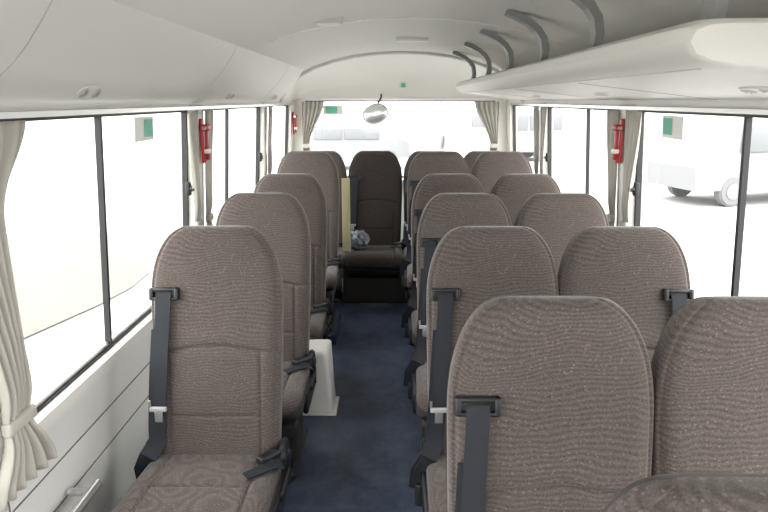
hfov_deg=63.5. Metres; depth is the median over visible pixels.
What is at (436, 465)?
cushion
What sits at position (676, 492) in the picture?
passenger seat
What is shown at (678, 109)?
rail
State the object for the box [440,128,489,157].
parked car
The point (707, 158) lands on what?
van
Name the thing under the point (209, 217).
window curtain
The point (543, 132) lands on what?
window curtain
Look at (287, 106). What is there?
frame
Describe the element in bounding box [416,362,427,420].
cushion
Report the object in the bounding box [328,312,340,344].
plinth
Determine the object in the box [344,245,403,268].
cushion
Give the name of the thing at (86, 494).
grab rail
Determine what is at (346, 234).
cardboard sheet
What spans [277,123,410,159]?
parked car
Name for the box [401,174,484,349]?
passenger seat
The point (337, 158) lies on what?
passenger seat
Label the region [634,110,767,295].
frame
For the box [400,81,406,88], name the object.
exit sign
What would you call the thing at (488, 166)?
passenger seat
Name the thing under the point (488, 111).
window curtain
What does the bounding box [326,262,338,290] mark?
cushion
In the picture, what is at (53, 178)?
ground
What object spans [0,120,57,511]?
window curtain
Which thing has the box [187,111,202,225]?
window curtain
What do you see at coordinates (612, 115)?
window curtain
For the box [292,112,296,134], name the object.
hammer
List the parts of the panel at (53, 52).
duct panel, duct panel, duct panel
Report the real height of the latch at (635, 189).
0.060 m
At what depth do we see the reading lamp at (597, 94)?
2.37 m
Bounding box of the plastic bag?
[350,230,369,248]
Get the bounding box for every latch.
[185,182,193,195]
[258,153,262,161]
[542,153,548,161]
[628,182,639,195]
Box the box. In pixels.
[303,339,338,415]
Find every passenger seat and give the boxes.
[112,225,290,511]
[215,193,315,477]
[253,173,331,339]
[277,151,342,330]
[324,151,346,302]
[343,151,404,302]
[399,151,469,297]
[401,151,422,302]
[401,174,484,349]
[403,193,511,439]
[409,226,558,511]
[447,296,653,511]
[464,151,485,173]
[471,151,532,192]
[490,174,560,225]
[514,193,608,274]
[557,226,693,364]
[603,473,767,511]
[651,296,767,475]
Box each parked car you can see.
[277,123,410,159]
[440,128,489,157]
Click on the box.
(324, 402)
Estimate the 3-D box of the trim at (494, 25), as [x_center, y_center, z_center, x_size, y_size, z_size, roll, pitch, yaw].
[0.125,-1.048,2.891,1.400,0.126,0.020,0,14,0]
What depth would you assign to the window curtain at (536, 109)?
4.43 m
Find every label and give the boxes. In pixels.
[134,116,153,141]
[323,105,342,113]
[662,115,683,139]
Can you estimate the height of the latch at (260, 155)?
0.060 m
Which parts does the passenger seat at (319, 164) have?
backrest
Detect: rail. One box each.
[0,103,293,118]
[66,479,101,511]
[297,99,503,100]
[507,103,767,114]
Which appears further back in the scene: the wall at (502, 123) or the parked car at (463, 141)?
the parked car at (463, 141)
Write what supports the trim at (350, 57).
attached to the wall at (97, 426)
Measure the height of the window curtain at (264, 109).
0.855 m
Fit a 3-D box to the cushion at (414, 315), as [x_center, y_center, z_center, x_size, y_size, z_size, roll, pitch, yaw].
[0.369,0.383,3.315,0.452,0.139,0.430,0,14,0]
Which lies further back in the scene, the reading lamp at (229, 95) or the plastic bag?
the plastic bag
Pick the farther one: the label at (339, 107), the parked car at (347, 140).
the parked car at (347, 140)
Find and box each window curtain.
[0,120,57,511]
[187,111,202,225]
[205,110,213,224]
[262,107,266,176]
[268,107,272,173]
[302,101,323,150]
[475,101,498,150]
[534,107,538,173]
[540,107,546,173]
[606,110,619,225]
[619,111,641,225]
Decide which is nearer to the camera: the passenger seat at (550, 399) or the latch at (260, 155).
the passenger seat at (550, 399)
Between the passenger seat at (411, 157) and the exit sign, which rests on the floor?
the passenger seat at (411, 157)
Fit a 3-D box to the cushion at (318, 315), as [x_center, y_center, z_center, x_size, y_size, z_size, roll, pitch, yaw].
[-0.540,0.381,3.322,0.452,0.139,0.430,0,14,0]
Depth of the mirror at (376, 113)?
5.41 m
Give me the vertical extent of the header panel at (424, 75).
0.373 m
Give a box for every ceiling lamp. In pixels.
[314,17,342,25]
[396,37,428,41]
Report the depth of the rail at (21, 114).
1.82 m
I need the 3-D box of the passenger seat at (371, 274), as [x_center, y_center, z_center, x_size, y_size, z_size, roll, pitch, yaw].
[-0.087,-0.236,4.798,0.515,1.100,0.619,0,14,0]
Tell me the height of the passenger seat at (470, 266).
1.100 m
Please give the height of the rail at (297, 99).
0.016 m
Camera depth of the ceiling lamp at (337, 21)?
2.71 m
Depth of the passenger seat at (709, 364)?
1.27 m
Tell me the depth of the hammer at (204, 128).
2.81 m
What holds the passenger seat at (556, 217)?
on the floor
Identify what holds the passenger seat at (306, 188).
on the floor
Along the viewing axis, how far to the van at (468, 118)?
22.90 m
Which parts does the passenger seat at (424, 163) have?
backrest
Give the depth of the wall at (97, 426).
2.00 m
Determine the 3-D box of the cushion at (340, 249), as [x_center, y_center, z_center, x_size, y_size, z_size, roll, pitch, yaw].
[-0.513,0.009,4.765,0.452,0.139,0.430,0,14,0]
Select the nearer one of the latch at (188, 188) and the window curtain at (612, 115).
the latch at (188, 188)
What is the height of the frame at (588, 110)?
0.790 m
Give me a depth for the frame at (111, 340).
1.99 m
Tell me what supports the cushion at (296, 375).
on the passenger seat at (281, 217)
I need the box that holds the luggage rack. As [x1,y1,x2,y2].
[452,0,767,99]
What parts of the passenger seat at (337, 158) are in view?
backrest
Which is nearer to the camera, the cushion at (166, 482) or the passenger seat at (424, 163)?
the cushion at (166, 482)
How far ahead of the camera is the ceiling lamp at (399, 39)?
3.76 m
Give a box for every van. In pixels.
[435,110,566,160]
[647,116,767,206]
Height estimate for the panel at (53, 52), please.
0.347 m
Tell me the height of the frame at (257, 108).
0.790 m
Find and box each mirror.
[363,94,387,123]
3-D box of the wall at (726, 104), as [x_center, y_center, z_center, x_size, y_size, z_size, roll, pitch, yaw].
[1.128,0.151,2.312,0.119,1.580,7.130,0,14,0]
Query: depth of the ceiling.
2.52 m
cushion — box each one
[112,454,281,511]
[282,361,309,421]
[309,307,326,339]
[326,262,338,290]
[338,247,345,266]
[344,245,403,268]
[407,264,411,289]
[411,310,417,345]
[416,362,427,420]
[426,455,447,511]
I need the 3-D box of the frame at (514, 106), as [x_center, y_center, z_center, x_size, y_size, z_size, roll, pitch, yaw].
[1.159,-0.826,4.990,0.073,0.790,1.100,0,14,0]
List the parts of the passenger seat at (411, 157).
backrest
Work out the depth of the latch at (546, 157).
4.25 m
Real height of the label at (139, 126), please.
0.087 m
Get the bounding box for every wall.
[0,100,293,511]
[293,97,507,241]
[507,100,767,225]
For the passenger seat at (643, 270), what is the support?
on the floor
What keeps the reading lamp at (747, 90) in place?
attached to the luggage rack
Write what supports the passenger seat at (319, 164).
on the floor
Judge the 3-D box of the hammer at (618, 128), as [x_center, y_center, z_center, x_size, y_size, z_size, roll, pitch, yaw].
[1.057,-0.518,2.803,0.040,0.200,0.074,0,14,0]
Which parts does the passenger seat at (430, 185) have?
backrest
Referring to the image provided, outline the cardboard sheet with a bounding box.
[342,178,350,250]
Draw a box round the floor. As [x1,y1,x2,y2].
[283,278,421,511]
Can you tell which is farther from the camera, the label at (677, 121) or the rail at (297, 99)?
the rail at (297, 99)
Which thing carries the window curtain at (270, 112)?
hanging from the rail at (21, 114)
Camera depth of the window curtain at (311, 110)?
5.56 m
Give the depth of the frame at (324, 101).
5.60 m
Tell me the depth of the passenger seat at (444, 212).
2.72 m
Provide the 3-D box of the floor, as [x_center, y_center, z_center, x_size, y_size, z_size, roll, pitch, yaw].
[0.118,0.945,2.520,2.160,0.060,7.230,0,14,0]
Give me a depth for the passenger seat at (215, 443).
2.00 m
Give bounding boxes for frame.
[0,110,188,412]
[203,107,259,200]
[267,105,288,154]
[324,101,474,177]
[513,105,539,150]
[548,106,618,193]
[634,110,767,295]
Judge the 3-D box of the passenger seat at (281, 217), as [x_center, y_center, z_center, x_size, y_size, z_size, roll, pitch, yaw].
[-0.560,0.319,2.631,0.515,1.100,0.619,0,14,0]
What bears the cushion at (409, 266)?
on the passenger seat at (424, 163)
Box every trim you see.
[261,17,560,45]
[279,51,524,102]
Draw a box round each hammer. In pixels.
[199,118,211,162]
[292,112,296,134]
[611,119,624,163]
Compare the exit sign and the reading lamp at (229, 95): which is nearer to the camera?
the reading lamp at (229, 95)
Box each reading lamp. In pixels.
[75,85,101,99]
[225,92,234,99]
[594,93,610,96]
[738,87,767,93]
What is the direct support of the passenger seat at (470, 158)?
on the floor
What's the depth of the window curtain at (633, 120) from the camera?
2.71 m
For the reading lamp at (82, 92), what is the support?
attached to the panel at (53, 52)
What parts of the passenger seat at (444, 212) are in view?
backrest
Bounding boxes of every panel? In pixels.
[0,0,302,105]
[284,54,519,99]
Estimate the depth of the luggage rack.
1.52 m
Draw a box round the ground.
[4,110,767,402]
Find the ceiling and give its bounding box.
[112,0,767,71]

